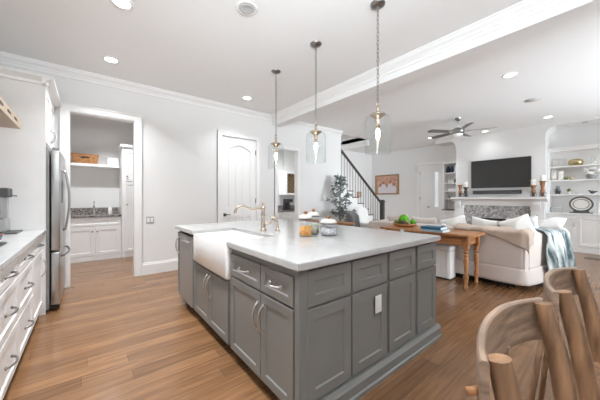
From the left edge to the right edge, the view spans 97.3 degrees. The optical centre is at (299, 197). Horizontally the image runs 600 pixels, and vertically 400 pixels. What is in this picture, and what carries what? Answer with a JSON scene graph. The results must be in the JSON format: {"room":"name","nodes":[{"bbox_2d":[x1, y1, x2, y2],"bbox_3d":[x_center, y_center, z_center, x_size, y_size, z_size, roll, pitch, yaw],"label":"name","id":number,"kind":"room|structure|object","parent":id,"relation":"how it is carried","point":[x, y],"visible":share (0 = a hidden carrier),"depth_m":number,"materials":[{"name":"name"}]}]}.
{"room":"kitchen","nodes":[
{"label":"kitchen","id":0,"kind":"room"},
{"bbox_2d":[70,114,293,207],"bbox_3d":[-2.310,-0.280,6.201,6.130,3.080,2.380,0,0,-39],"label":"wall","id":1,"kind":"structure","parent":0,"point":[101,137],"depth_m":5.85,"materials":[{"name":"white paint"}]},
{"bbox_2d":[70,162,118,168],"bbox_3d":[-4.625,-0.688,5.504,1.400,0.055,0.315,0,0,-39],"label":"wall shelf","id":2,"kind":"object","parent":1,"relation":"attached to","point":[71,164],"visible":0.56,"depth_m":5.57,"materials":[{"name":"white paint"}]},
{"bbox_2d":[71,153,98,163],"bbox_3d":[-4.521,-0.816,5.560,0.464,0.200,0.268,0,0,-39],"label":"woven basket","id":3,"kind":"object","parent":2,"relation":"on","point":[76,157],"visible":0.97,"depth_m":5.46,"materials":[{"name":"brown wicker"}]},
{"bbox_2d":[107,157,118,164],"bbox_3d":[-4.158,-0.798,5.857,0.210,0.165,0.170,0,0,-39],"label":"storage box","id":4,"kind":"object","parent":2,"relation":"on","point":[110,161],"visible":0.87,"depth_m":5.79,"materials":[{"name":"white plastic"}]},
{"bbox_2d":[279,171,293,194],"bbox_3d":[-0.285,-0.430,7.871,0.600,0.680,0.345,0,0,-39],"label":"wine rack cabinet","id":5,"kind":"object","parent":1,"relation":"attached to","point":[286,178],"visible":0.58,"depth_m":7.71,"materials":[{"name":"white wood"}]},
{"bbox_2d":[0,64,368,262],"bbox_3d":[-1.407,-1.140,6.465,7.990,4.800,1.900,0,0,-39],"label":"wall","id":6,"kind":"structure","parent":0,"point":[179,140],"depth_m":4.76,"materials":[{"name":"white paint"}]},
{"bbox_2d":[60,102,141,287],"bbox_3d":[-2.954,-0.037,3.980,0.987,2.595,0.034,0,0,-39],"label":"trim","id":7,"kind":"structure","parent":6,"relation":"attached to","point":[64,107],"depth_m":4.23,"materials":[{"name":"white paint"}]},
{"bbox_2d":[0,51,272,121],"bbox_3d":[-2.236,-1.757,4.521,4.260,0.126,0.092,0,0,-39],"label":"trim","id":8,"kind":"structure","parent":6,"relation":"attached to","point":[13,60],"depth_m":4.06,"materials":[{"name":"white paint"}]},
{"bbox_2d":[146,216,153,223],"bbox_3d":[-2.484,0.365,4.374,0.116,0.116,0.010,0,0,-39],"label":"light switch","id":9,"kind":"object","parent":6,"relation":"attached to","point":[149,220],"visible":1,"depth_m":4.37,"materials":[{"name":"grey plastic"}]},
{"bbox_2d":[142,259,177,274],"bbox_3d":[-0.718,1.163,5.788,4.765,0.195,0.018,0,0,-39],"label":"baseboard","id":10,"kind":"structure","parent":6,"relation":"attached to","point":[148,268],"depth_m":4.45,"materials":[{"name":"white paint"}]},
{"bbox_2d":[222,136,255,222],"bbox_3d":[-1.229,0.014,5.392,0.772,2.468,0.099,0,0,-39],"label":"door","id":11,"kind":"structure","parent":6,"relation":"in","point":[238,154],"depth_m":5.40,"materials":[{"name":"white paint"}]},
{"bbox_2d":[217,130,260,222],"bbox_3d":[-1.222,-0.028,5.373,0.940,2.575,0.034,0,0,-39],"label":"trim","id":12,"kind":"structure","parent":6,"relation":"attached to","point":[220,133],"depth_m":5.27,"materials":[{"name":"white paint"}]},
{"bbox_2d":[274,145,300,220],"bbox_3d":[-0.279,0.033,6.131,0.730,2.455,0.034,0,0,-39],"label":"trim","id":13,"kind":"structure","parent":6,"relation":"attached to","point":[298,150],"depth_m":6.19,"materials":[{"name":"white paint"}]},
{"bbox_2d":[288,121,342,135],"bbox_3d":[0.369,-1.761,6.619,2.030,0.118,0.086,0,0,-39],"label":"trim","id":14,"kind":"structure","parent":6,"relation":"attached to","point":[300,124],"depth_m":6.63,"materials":[{"name":"white paint"}]},
{"bbox_2d":[272,0,569,121],"bbox_3d":[1.919,-1.757,2.679,0.092,0.126,8.170,0,0,-39],"label":"trim","id":15,"kind":"structure","parent":6,"relation":"attached to","point":[524,9],"depth_m":3.06,"materials":[{"name":"white paint"}]},
{"bbox_2d":[273,0,599,126],"bbox_3d":[2.033,-1.715,2.770,0.200,0.210,8.170,0,0,-39],"label":"ceiling beam","id":16,"kind":"structure","parent":6,"relation":"attached to","point":[570,10],"depth_m":2.90,"materials":[{"name":"white paint"}]},
{"bbox_2d":[0,0,599,154],"bbox_3d":[1.903,-1.880,4.224,10.740,0.120,11.000,0,0,-39],"label":"ceiling","id":17,"kind":"structure","parent":0,"point":[205,49],"depth_m":3.40,"materials":[{"name":"white paint"}]},
{"bbox_2d":[102,56,119,63],"bbox_3d":[-2.489,-1.815,3.478,0.190,0.010,0.190,0,0,-39],"label":"recessed light","id":18,"kind":"object","parent":17,"relation":"in","point":[108,59],"visible":1,"depth_m":3.47,"materials":[{"name":"white plastic"}]},
{"bbox_2d":[110,0,133,10],"bbox_3d":[-1.660,-1.815,2.463,0.190,0.010,0.190,0,0,-39],"label":"recessed light","id":19,"kind":"object","parent":17,"relation":"in","point":[127,4],"visible":1,"depth_m":2.48,"materials":[{"name":"white plastic"}]},
{"bbox_2d":[236,0,257,15],"bbox_3d":[-0.507,-1.813,2.530,0.200,0.014,0.200,0,0,-39],"label":"recessed light","id":20,"kind":"object","parent":17,"relation":"in","point":[248,8],"visible":1,"depth_m":2.52,"materials":[{"name":"white plastic"}]},
{"bbox_2d":[242,96,251,99],"bbox_3d":[-0.964,-1.815,4.806,0.190,0.010,0.190,0,0,-39],"label":"recessed light","id":21,"kind":"object","parent":17,"relation":"in","point":[243,97],"visible":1,"depth_m":4.80,"materials":[{"name":"white plastic"}]},
{"bbox_2d":[271,69,280,159],"bbox_3d":[-0.346,-1.119,3.797,0.236,1.402,0.236,0,0,-39],"label":"pendant light","id":22,"kind":"object","parent":17,"relation":"hanging from","point":[275,144],"visible":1,"depth_m":3.79,"materials":[{"name":"grey metal"}]},
{"bbox_2d":[310,41,321,152],"bbox_3d":[0.187,-1.119,3.119,0.236,1.402,0.236,0,0,-39],"label":"pendant light","id":23,"kind":"object","parent":17,"relation":"hanging from","point":[315,44],"visible":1,"depth_m":3.11,"materials":[{"name":"grey metal"}]},
{"bbox_2d":[370,0,385,140],"bbox_3d":[0.730,-1.119,2.476,0.236,1.402,0.236,0,0,-39],"label":"pendant light","id":24,"kind":"object","parent":17,"relation":"hanging from","point":[375,4],"visible":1,"depth_m":2.47,"materials":[{"name":"grey metal"}]},
{"bbox_2d":[375,118,380,128],"bbox_3d":[0.730,-0.700,2.476,0.052,0.100,0.052,0,0,-39],"label":"socket","id":25,"kind":"object","parent":24,"relation":"attached to","point":[377,120],"depth_m":2.46,"materials":[{"name":"silver metal"}]},
{"bbox_2d":[428,117,496,140],"bbox_3d":[3.639,-1.550,6.053,1.323,0.539,1.375,0,0,-39],"label":"ceiling fan","id":26,"kind":"object","parent":17,"relation":"hanging from","point":[458,131],"visible":1,"depth_m":5.97,"materials":[{"name":"grey metal"}]},
{"bbox_2d":[502,72,517,77],"bbox_3d":[3.106,-1.815,3.909,0.190,0.010,0.190,0,0,-39],"label":"recessed light","id":27,"kind":"object","parent":17,"relation":"in","point":[512,74],"visible":1,"depth_m":3.90,"materials":[{"name":"white plastic"}]},
{"bbox_2d":[524,98,539,102],"bbox_3d":[4.309,-1.816,4.902,0.230,0.008,0.230,0,0,-39],"label":"ceiling speaker","id":28,"kind":"object","parent":17,"relation":"attached to","point":[531,99],"visible":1,"depth_m":4.91,"materials":[{"name":"grey"}]},
{"bbox_2d":[3,252,599,399],"bbox_3d":[1.903,1.310,4.224,10.740,0.100,11.000,0,0,-39],"label":"floor","id":29,"kind":"structure","parent":0,"point":[113,334],"depth_m":2.17,"materials":[{"name":"brown wood"}]},
{"bbox_2d":[0,257,18,399],"bbox_3d":[-1.980,0.820,1.388,0.693,0.880,0.585,0,0,-39],"label":"base cabinet","id":30,"kind":"object","parent":29,"relation":"on","point":[9,358],"visible":1,"depth_m":1.59,"materials":[{"name":"white wood"}]},
{"bbox_2d":[0,229,46,270],"bbox_3d":[-2.400,0.356,1.882,0.692,0.037,1.940,0,0,-39],"label":"countertop","id":31,"kind":"structure","parent":30,"relation":"on","point":[16,244],"depth_m":1.96,"materials":[{"name":"stone"}]},
{"bbox_2d":[4,230,22,233],"bbox_3d":[-2.894,0.331,2.498,0.340,0.014,0.280,0,0,-39],"label":"serving tray","id":32,"kind":"object","parent":31,"relation":"on","point":[9,231],"visible":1,"depth_m":2.55,"materials":[{"name":"grey metal"}]},
{"bbox_2d":[0,188,16,232],"bbox_3d":[-2.878,0.114,2.510,0.260,0.420,0.200,0,0,-39],"label":"machine","id":33,"kind":"object","parent":32,"relation":"on","point":[5,193],"visible":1,"depth_m":2.51,"materials":[{"name":"silver metal"}]},
{"bbox_2d":[16,244,33,361],"bbox_3d":[-2.361,0.820,1.861,0.693,0.880,0.620,0,0,-39],"label":"base cabinet","id":34,"kind":"object","parent":29,"relation":"on","point":[25,320],"visible":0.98,"depth_m":2.01,"materials":[{"name":"white wood"}]},
{"bbox_2d":[0,66,60,315],"bbox_3d":[-3.278,-0.018,3.022,0.752,2.555,1.105,0,0,-39],"label":"tall cabinet","id":35,"kind":"object","parent":29,"relation":"on","point":[23,150],"visible":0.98,"depth_m":2.76,"materials":[{"name":"white wood"}]},
{"bbox_2d":[32,236,46,326],"bbox_3d":[-2.775,0.820,2.376,0.693,0.880,0.690,0,0,-39],"label":"base cabinet","id":36,"kind":"object","parent":29,"relation":"on","point":[38,274],"visible":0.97,"depth_m":2.56,"materials":[{"name":"white wood"}]},
{"bbox_2d":[46,147,70,309],"bbox_3d":[-3.240,0.347,3.105,0.820,1.825,0.930,0,0,-39],"label":"refrigerator","id":37,"kind":"object","parent":29,"relation":"on","point":[56,174],"visible":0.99,"depth_m":2.94,"materials":[{"name":"grey metal"}]},
{"bbox_2d":[70,216,121,262],"bbox_3d":[-4.345,0.823,5.516,0.980,0.875,0.638,0,0,-39],"label":"base cabinet","id":38,"kind":"object","parent":29,"relation":"on","point":[91,238],"visible":0.86,"depth_m":5.32,"materials":[{"name":"white wood"}]},
{"bbox_2d":[70,207,120,217],"bbox_3d":[-4.354,0.297,5.515,0.985,0.170,0.632,0,0,-39],"label":"countertop","id":39,"kind":"structure","parent":38,"relation":"on","point":[74,212],"depth_m":5.63,"materials":[{"name":"stone"}]},
{"bbox_2d":[118,144,132,256],"bbox_3d":[-3.552,0.060,6.134,1.080,2.400,0.668,0,0,-39],"label":"tall cabinet","id":40,"kind":"object","parent":29,"relation":"on","point":[125,151],"visible":0.38,"depth_m":5.66,"materials":[{"name":"white wood"}]},
{"bbox_2d":[175,231,181,293],"bbox_3d":[-1.252,0.825,3.382,0.643,0.870,0.110,0,0,-39],"label":"base cabinet","id":41,"kind":"object","parent":29,"relation":"on","point":[178,237],"visible":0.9,"depth_m":3.23,"materials":[{"name":"grey wood"}]},
{"bbox_2d":[180,231,195,307],"bbox_3d":[-1.056,0.825,3.142,0.638,0.870,0.500,0,0,-39],"label":"dishwasher","id":42,"kind":"object","parent":29,"relation":"on","point":[187,262],"visible":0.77,"depth_m":2.90,"materials":[{"name":"grey"}]},
{"bbox_2d":[194,262,229,344],"bbox_3d":[-0.619,0.960,2.595,0.643,0.600,0.880,0,0,-39],"label":"base cabinet","id":43,"kind":"object","parent":29,"relation":"on","point":[211,290],"visible":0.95,"depth_m":2.35,"materials":[{"name":"grey wood"}]},
{"bbox_2d":[230,249,294,399],"bbox_3d":[-0.075,0.825,1.918,0.643,0.870,0.823,0,0,-39],"label":"base cabinet","id":44,"kind":"object","parent":29,"relation":"on","point":[262,292],"visible":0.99,"depth_m":1.66,"materials":[{"name":"grey wood"}]},
{"bbox_2d":[278,212,293,219],"bbox_3d":[-0.508,0.823,7.526,1.440,0.875,0.623,0,0,-39],"label":"base cabinet","id":45,"kind":"object","parent":29,"relation":"on","point":[281,215],"visible":0.19,"depth_m":7.28,"materials":[{"name":"white wood"}]},
{"bbox_2d":[278,205,293,211],"bbox_3d":[-0.519,0.302,7.528,1.465,0.160,0.605,0,0,-39],"label":"countertop","id":46,"kind":"structure","parent":45,"relation":"on","point":[280,207],"depth_m":7.82,"materials":[{"name":"stone"}]},
{"bbox_2d":[283,199,292,209],"bbox_3d":[-0.347,0.187,7.613,0.180,0.330,0.240,0,0,-39],"label":"coffee maker","id":47,"kind":"object","parent":46,"relation":"on","point":[286,202],"visible":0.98,"depth_m":7.59,"materials":[{"name":"black plastic"}]},
{"bbox_2d":[305,219,354,225],"bbox_3d":[0.583,0.879,5.794,0.270,0.762,1.400,0,0,-39],"label":"side table","id":48,"kind":"object","parent":29,"relation":"on","point":[312,220],"visible":0.27,"depth_m":5.37,"materials":[{"name":"brown wood"}]},
{"bbox_2d":[326,174,356,221],"bbox_3d":[1.063,0.312,6.766,0.811,1.895,0.563,0,0,-39],"label":"potted tree","id":49,"kind":"object","parent":29,"relation":"on","point":[340,178],"visible":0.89,"depth_m":6.70,"materials":[{"name":"green plant"}]},
{"bbox_2d":[346,211,359,226],"bbox_3d":[1.340,0.787,6.224,0.525,0.949,0.526,0,0,26],"label":"upholstered chair","id":50,"kind":"object","parent":29,"relation":"on","point":[351,216],"visible":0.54,"depth_m":6.39,"materials":[{"name":"grey fabric"}]},
{"bbox_2d":[353,206,371,227],"bbox_3d":[1.849,0.742,6.913,0.860,1.036,0.840,0,0,36],"label":"armchair","id":51,"kind":"object","parent":29,"relation":"on","point":[362,212],"visible":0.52,"depth_m":7.09,"materials":[{"name":"white fabric"}]},
{"bbox_2d":[341,149,384,221],"bbox_3d":[1.358,-0.234,8.667,2.778,2.988,1.633,0,0,-39],"label":"staircase","id":52,"kind":"structure","parent":29,"relation":"on","point":[354,200],"depth_m":7.95,"materials":[{"name":"white paint"}]},
{"bbox_2d":[295,242,441,399],"bbox_3d":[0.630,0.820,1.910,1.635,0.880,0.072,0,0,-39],"label":"base cabinet","id":53,"kind":"object","parent":29,"relation":"on","point":[359,321],"visible":0.91,"depth_m":1.72,"materials":[{"name":"grey wood"}]},
{"bbox_2d":[375,294,381,313],"bbox_3d":[0.545,0.735,1.833,0.070,0.120,0.006,0,0,-39],"label":"outlet plate","id":54,"kind":"object","parent":53,"relation":"attached to","point":[378,297],"depth_m":1.83,"materials":[{"name":"white plastic"}]},
{"bbox_2d":[377,298,380,309],"bbox_3d":[0.547,0.735,1.830,0.034,0.078,0.004,0,0,-39],"label":"socket","id":55,"kind":"object","parent":53,"relation":"attached to","point":[378,299],"depth_m":1.83,"materials":[{"name":"white plastic"}]},
{"bbox_2d":[380,225,485,289],"bbox_3d":[2.032,0.879,4.200,0.570,0.762,1.440,0,0,-39],"label":"console table","id":56,"kind":"object","parent":29,"relation":"on","point":[463,238],"visible":0.56,"depth_m":3.81,"materials":[{"name":"brown wood"}]},
{"bbox_2d":[392,222,416,226],"bbox_3d":[1.833,0.467,4.630,0.370,0.060,0.426,0,0,-39],"label":"dough bowl","id":57,"kind":"object","parent":56,"relation":"on","point":[395,224],"visible":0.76,"depth_m":4.49,"materials":[{"name":"brown wood"}]},
{"bbox_2d":[399,215,408,221],"bbox_3d":[1.827,0.375,4.638,0.170,0.170,0.170,0,0,-39],"label":"moss ball","id":58,"kind":"object","parent":57,"relation":"in","point":[404,218],"visible":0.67,"depth_m":4.58,"materials":[{"name":"green plant"}]},
{"bbox_2d":[421,229,449,232],"bbox_3d":[2.029,0.481,3.954,0.252,0.032,0.310,0,0,-39],"label":"book","id":59,"kind":"object","parent":56,"relation":"on","point":[428,230],"visible":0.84,"depth_m":3.86,"materials":[{"name":"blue paper"}]},
{"bbox_2d":[421,225,446,229],"bbox_3d":[2.013,0.446,3.966,0.232,0.038,0.290,0,0,-39],"label":"book","id":60,"kind":"object","parent":59,"relation":"on","point":[431,227],"visible":1,"depth_m":3.90,"materials":[{"name":"blue paper"}]},
{"bbox_2d":[434,243,455,280],"bbox_3d":[2.105,1.000,4.387,0.224,0.520,0.824,0,0,-39],"label":"ottoman","id":61,"kind":"object","parent":29,"relation":"on","point":[445,253],"visible":0.39,"depth_m":4.08,"materials":[{"name":"white fabric"}]},
{"bbox_2d":[442,209,453,219],"bbox_3d":[4.844,0.811,8.460,0.438,0.898,0.455,0,0,-39],"label":"base cabinet","id":62,"kind":"object","parent":29,"relation":"on","point":[446,213],"visible":0.34,"depth_m":8.39,"materials":[{"name":"white paint"}]},
{"bbox_2d":[443,161,455,208],"bbox_3d":[4.901,-0.400,8.499,0.310,1.520,0.445,0,0,-39],"label":"bookcase","id":63,"kind":"object","parent":62,"relation":"on","point":[448,203],"visible":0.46,"depth_m":8.62,"materials":[{"name":"white paint"}]},
{"bbox_2d":[369,219,547,287],"bbox_3d":[2.601,0.865,4.824,1.086,0.790,3.000,0,0,-39],"label":"sofa","id":64,"kind":"object","parent":29,"relation":"on","point":[502,262],"visible":0.3,"depth_m":3.75,"materials":[{"name":"beige fabric"}]},
{"bbox_2d":[387,213,407,220],"bbox_3d":[2.022,0.520,5.411,0.149,0.448,0.542,0,0,-42],"label":"throw pillow","id":65,"kind":"object","parent":64,"relation":"on","point":[390,218],"visible":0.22,"depth_m":5.45,"materials":[{"name":"beige fabric"}]},
{"bbox_2d":[411,216,436,224],"bbox_3d":[2.360,0.540,5.041,0.480,0.360,0.154,0,0,43],"label":"throw pillow","id":66,"kind":"object","parent":64,"relation":"on","point":[417,219],"visible":0.29,"depth_m":4.96,"materials":[{"name":"beige fabric"}]},
{"bbox_2d":[439,214,465,225],"bbox_3d":[2.696,0.500,4.605,0.502,0.449,0.140,0,0,37],"label":"throw pillow","id":67,"kind":"object","parent":64,"relation":"on","point":[460,219],"visible":0.44,"depth_m":4.56,"materials":[{"name":"white fabric"}]},
{"bbox_2d":[472,216,499,225],"bbox_3d":[2.973,0.495,4.277,0.140,0.396,0.446,0,0,-37],"label":"throw pillow","id":68,"kind":"object","parent":64,"relation":"on","point":[476,221],"visible":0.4,"depth_m":4.25,"materials":[{"name":"white fabric"}]},
{"bbox_2d":[453,223,534,253],"bbox_3d":[2.877,0.692,3.958,0.393,0.563,0.933,0,0,-39],"label":"blanket","id":69,"kind":"object","parent":64,"relation":"on","point":[522,238],"visible":0.99,"depth_m":3.66,"materials":[{"name":"fabric"}]},
{"bbox_2d":[497,213,536,231],"bbox_3d":[3.233,0.460,3.921,0.508,0.487,0.140,0,0,43],"label":"throw pillow","id":70,"kind":"object","parent":64,"relation":"on","point":[521,222],"visible":0.43,"depth_m":3.86,"materials":[{"name":"white fabric"}]},
{"bbox_2d":[506,215,538,230],"bbox_3d":[3.473,0.470,4.102,0.140,0.436,0.483,0,0,-30],"label":"throw pillow","id":71,"kind":"object","parent":64,"relation":"on","point":[534,219],"visible":0.16,"depth_m":3.96,"materials":[{"name":"fabric"}]},
{"bbox_2d":[538,217,567,229],"bbox_3d":[3.761,0.401,3.974,0.216,0.222,0.386,0,0,-22],"label":"throw pillow","id":72,"kind":"object","parent":64,"relation":"on","point":[555,223],"visible":0.79,"depth_m":3.90,"materials":[{"name":"white fabric"}]},
{"bbox_2d":[535,227,575,270],"bbox_3d":[3.747,0.900,3.962,0.855,0.935,0.484,0,0,-29],"label":"throw blanket","id":73,"kind":"object","parent":64,"relation":"on","point":[559,248],"visible":0.52,"depth_m":3.79,"materials":[{"name":"blue fabric"}]},
{"bbox_2d":[450,197,547,225],"bbox_3d":[5.293,0.618,7.201,0.215,1.285,2.150,0,0,-39],"label":"fireplace mantel","id":74,"kind":"object","parent":29,"relation":"on","point":[488,208],"visible":0.48,"depth_m":7.16,"materials":[{"name":"white paint"}]},
{"bbox_2d":[457,185,462,196],"bbox_3d":[4.747,-0.206,7.820,0.150,0.360,0.150,0,0,-39],"label":"candle holder","id":75,"kind":"object","parent":74,"relation":"on","point":[459,186],"visible":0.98,"depth_m":7.79,"materials":[{"name":"brown wood"}]},
{"bbox_2d":[463,182,468,196],"bbox_3d":[4.851,-0.243,7.724,0.150,0.435,0.150,0,0,-39],"label":"candle holder","id":76,"kind":"object","parent":74,"relation":"on","point":[465,187],"visible":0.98,"depth_m":7.69,"materials":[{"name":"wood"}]},
{"bbox_2d":[450,197,547,201],"bbox_3d":[5.293,0.033,7.201,0.215,0.115,2.150,0,0,-39],"label":"mantel shelf","id":77,"kind":"object","parent":74,"relation":"attached to","point":[457,199],"depth_m":7.06,"materials":[{"name":"white paint"}]},
{"bbox_2d":[529,179,536,195],"bbox_3d":[5.778,-0.243,6.538,0.150,0.435,0.150,0,0,-39],"label":"candle holder","id":78,"kind":"object","parent":74,"relation":"on","point":[533,185],"visible":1,"depth_m":6.51,"materials":[{"name":"brown wood"}]},
{"bbox_2d":[538,175,546,195],"bbox_3d":[5.885,-0.291,6.406,0.150,0.530,0.150,0,0,-39],"label":"candle holder","id":79,"kind":"object","parent":74,"relation":"on","point":[542,181],"visible":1,"depth_m":6.38,"materials":[{"name":"brown wood"}]},
{"bbox_2d":[465,297,577,399],"bbox_3d":[0.750,0.807,0.635,0.610,0.916,0.644,0,0,-39],"label":"dining chair","id":80,"kind":"object","parent":29,"relation":"on","point":[508,325],"visible":1,"depth_m":0.85,"materials":[{"name":"brown wood"}]},
{"bbox_2d":[527,266,599,399],"bbox_3d":[1.325,0.807,1.065,0.610,0.916,0.644,0,0,-39],"label":"dining chair","id":81,"kind":"object","parent":29,"relation":"on","point":[560,285],"visible":0.81,"depth_m":1.17,"materials":[{"name":"brown wood"}]},
{"bbox_2d":[547,214,599,254],"bbox_3d":[6.560,0.828,6.285,0.488,0.865,0.955,0,0,-39],"label":"base cabinet","id":82,"kind":"object","parent":29,"relation":"on","point":[584,230],"visible":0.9,"depth_m":6.05,"materials":[{"name":"white paint"}]},
{"bbox_2d":[547,212,599,215],"bbox_3d":[6.870,0.377,5.918,0.465,0.033,1.915,0,0,-39],"label":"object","id":83,"kind":"object","parent":82,"relation":"on","point":[564,213],"visible":0.92,"depth_m":6.15,"materials":[{"name":"white paint"}]},
{"bbox_2d":[551,207,560,212],"bbox_3d":[6.376,0.297,6.577,0.140,0.125,0.180,0,0,-39],"label":"decorative box","id":84,"kind":"object","parent":83,"relation":"on","point":[553,209],"visible":0.89,"depth_m":6.53,"materials":[{"name":"grey"}]},
{"bbox_2d":[547,143,599,212],"bbox_3d":[6.879,-0.435,5.999,0.360,1.590,1.800,0,0,-39],"label":"bookcase","id":85,"kind":"object","parent":83,"relation":"on","point":[558,158],"visible":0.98,"depth_m":6.45,"materials":[{"name":"white paint"}]},
{"bbox_2d":[551,170,557,179],"bbox_3d":[6.393,-0.576,6.635,0.116,0.270,0.114,0,0,-39],"label":"vase","id":86,"kind":"object","parent":85,"relation":"on","point":[554,176],"visible":0.83,"depth_m":6.60,"materials":[{"name":"white ceramic"}]},
{"bbox_2d":[555,186,560,193],"bbox_3d":[6.406,-0.208,6.567,0.189,0.225,0.192,0,0,-39],"label":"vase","id":87,"kind":"object","parent":85,"relation":"on","point":[557,191],"visible":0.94,"depth_m":6.54,"materials":[{"name":"grey ceramic"}]},
{"bbox_2d":[557,171,563,179],"bbox_3d":[6.453,-0.551,6.529,0.124,0.220,0.122,0,0,-39],"label":"pitcher","id":88,"kind":"object","parent":85,"relation":"on","point":[560,176],"visible":0.88,"depth_m":6.49,"materials":[{"name":"white ceramic"}]},
{"bbox_2d":[568,159,583,165],"bbox_3d":[6.612,-0.859,6.330,0.270,0.166,0.266,0,0,-39],"label":"bowl","id":89,"kind":"object","parent":85,"relation":"on","point":[571,162],"visible":0.86,"depth_m":6.25,"materials":[{"name":"gold metal"}]},
{"bbox_2d":[584,166,599,178],"bbox_3d":[6.763,-0.589,6.107,0.245,0.296,0.252,0,0,-39],"label":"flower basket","id":90,"kind":"object","parent":85,"relation":"on","point":[590,172],"visible":0.99,"depth_m":6.06,"materials":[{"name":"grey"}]},
{"bbox_2d":[569,196,593,213],"bbox_3d":[6.638,0.162,6.235,0.100,0.396,0.402,0,0,-39],"label":"plate","id":91,"kind":"object","parent":83,"relation":"on","point":[581,204],"visible":0.99,"depth_m":6.23,"materials":[{"name":"grey ceramic"}]},
{"bbox_3d":[0.094,0.820,3.033,0.997,0.880,2.340,0,0,-39],"label":"cabinet","id":92,"kind":"object","parent":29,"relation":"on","visible":0},
{"bbox_2d":[175,219,440,271],"bbox_3d":[-0.141,0.358,2.812,1.635,0.040,2.450,0,0,-39],"label":"countertop","id":93,"kind":"structure","parent":92,"relation":"on","point":[285,247],"depth_m":2.05,"materials":[{"name":"stone"}]},
{"bbox_2d":[193,230,263,279],"bbox_3d":[-0.661,0.504,2.522,0.455,0.278,0.845,0,0,-39],"label":"farmhouse sink","id":94,"kind":"object","parent":93,"relation":"in","point":[210,250],"visible":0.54,"depth_m":2.41,"materials":[{"name":"white ceramic"}]},
{"bbox_2d":[234,202,273,230],"bbox_3d":[-0.469,0.191,2.692,0.406,0.295,0.072,0,0,-18],"label":"kitchen faucet","id":95,"kind":"object","parent":93,"relation":"on","point":[263,228],"visible":0.99,"depth_m":2.70,"materials":[{"name":"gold metal"}]},
{"bbox_2d":[270,216,279,230],"bbox_3d":[-0.254,0.260,2.701,0.101,0.157,0.051,0,0,-5],"label":"sprayer","id":96,"kind":"object","parent":93,"relation":"on","point":[271,217],"visible":0.98,"depth_m":2.69,"materials":[{"name":"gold metal"}]},
{"bbox_2d":[299,211,311,235],"bbox_3d":[0.049,0.226,2.317,0.117,0.224,0.117,0,0,-39],"label":"jar","id":97,"kind":"object","parent":93,"relation":"on","point":[305,230],"visible":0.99,"depth_m":2.27,"materials":[{"name":"clear glass"}]},
{"bbox_2d":[308,209,318,233],"bbox_3d":[0.125,0.218,2.462,0.113,0.239,0.113,0,0,-39],"label":"jar","id":98,"kind":"object","parent":93,"relation":"on","point":[315,227],"visible":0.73,"depth_m":2.42,"materials":[{"name":"clear glass"}]},
{"bbox_2d":[319,218,326,229],"bbox_3d":[0.248,0.274,2.804,0.084,0.128,0.084,0,0,-39],"label":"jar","id":99,"kind":"object","parent":93,"relation":"on","point":[321,225],"visible":0.59,"depth_m":2.77,"materials":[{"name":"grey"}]},
{"bbox_2d":[320,216,336,234],"bbox_3d":[0.260,0.248,2.390,0.154,0.179,0.154,0,0,-39],"label":"jar","id":100,"kind":"object","parent":93,"relation":"on","point":[324,230],"visible":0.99,"depth_m":2.33,"materials":[{"name":"clear glass"}]},
{"bbox_2d":[342,150,371,213],"bbox_3d":[1.363,-0.280,9.835,4.150,3.080,0.120,0,0,-39],"label":"wall","id":101,"kind":"structure","parent":0,"point":[362,162],"depth_m":10.58,"materials":[{"name":"white paint"}]},
{"bbox_2d":[372,123,599,220],"bbox_3d":[6.145,-0.280,7.295,0.120,3.080,10.070,0,0,-39],"label":"wall","id":102,"kind":"structure","parent":0,"point":[403,163],"depth_m":9.73,"materials":[{"name":"white paint"}]},
{"bbox_2d":[375,174,398,194],"bbox_3d":[3.455,-0.530,10.515,0.033,0.780,1.060,0,0,-39],"label":"painting","id":103,"kind":"object","parent":102,"relation":"attached to","point":[384,184],"visible":0.99,"depth_m":10.49,"materials":[{"name":"brown wood"}]},
{"bbox_2d":[420,165,430,217],"bbox_3d":[4.413,0.045,9.339,0.128,2.410,0.397,0,0,-39],"label":"door","id":104,"kind":"structure","parent":102,"relation":"in","point":[425,170],"depth_m":9.36,"materials":[{"name":"white paint"}]},
{"bbox_2d":[417,161,444,216],"bbox_3d":[4.534,0.005,9.182,0.025,2.510,0.950,0,0,-39],"label":"trim","id":105,"kind":"structure","parent":102,"relation":"attached to","point":[435,162],"depth_m":9.48,"materials":[{"name":"white paint"}]},
{"bbox_2d":[431,164,441,224],"bbox_3d":[4.694,0.045,9.064,0.035,2.410,0.385,0,0,-39],"label":"door","id":106,"kind":"structure","parent":102,"relation":"in","point":[436,212],"depth_m":9.03,"materials":[{"name":"white paint"}]},
{"bbox_2d":[436,115,599,219],"bbox_3d":[6.047,-0.280,6.883,0.550,3.080,4.650,0,0,-39],"label":"wall","id":107,"kind":"structure","parent":0,"point":[533,141],"depth_m":7.01,"materials":[{"name":"white paint"}]},
{"bbox_2d":[473,190,521,193],"bbox_3d":[5.359,-0.160,7.221,0.089,0.100,1.090,0,0,-39],"label":"soundbar","id":108,"kind":"object","parent":107,"relation":"attached to","point":[485,191],"visible":1,"depth_m":7.13,"materials":[{"name":"black plastic"}]},
{"bbox_2d":[471,156,530,187],"bbox_3d":[5.417,-0.672,7.178,0.052,0.775,1.330,0,0,-39],"label":"television","id":109,"kind":"object","parent":107,"relation":"attached to","point":[516,171],"visible":0.9,"depth_m":7.12,"materials":[{"name":"black"}]},
{"bbox_3d":[-1.449,-0.280,0.047,0.120,3.080,8.290,0,0,-39],"label":"wall","id":110,"kind":"structure","parent":0,"visible":0},
{"bbox_2d":[0,96,20,128],"bbox_3d":[-2.222,-1.183,1.550,0.549,1.265,1.940,0,0,-39],"label":"range hood","id":111,"kind":"object","parent":110,"relation":"attached to","point":[8,118],"visible":1,"depth_m":2.20,"materials":[{"name":"brown wood"}]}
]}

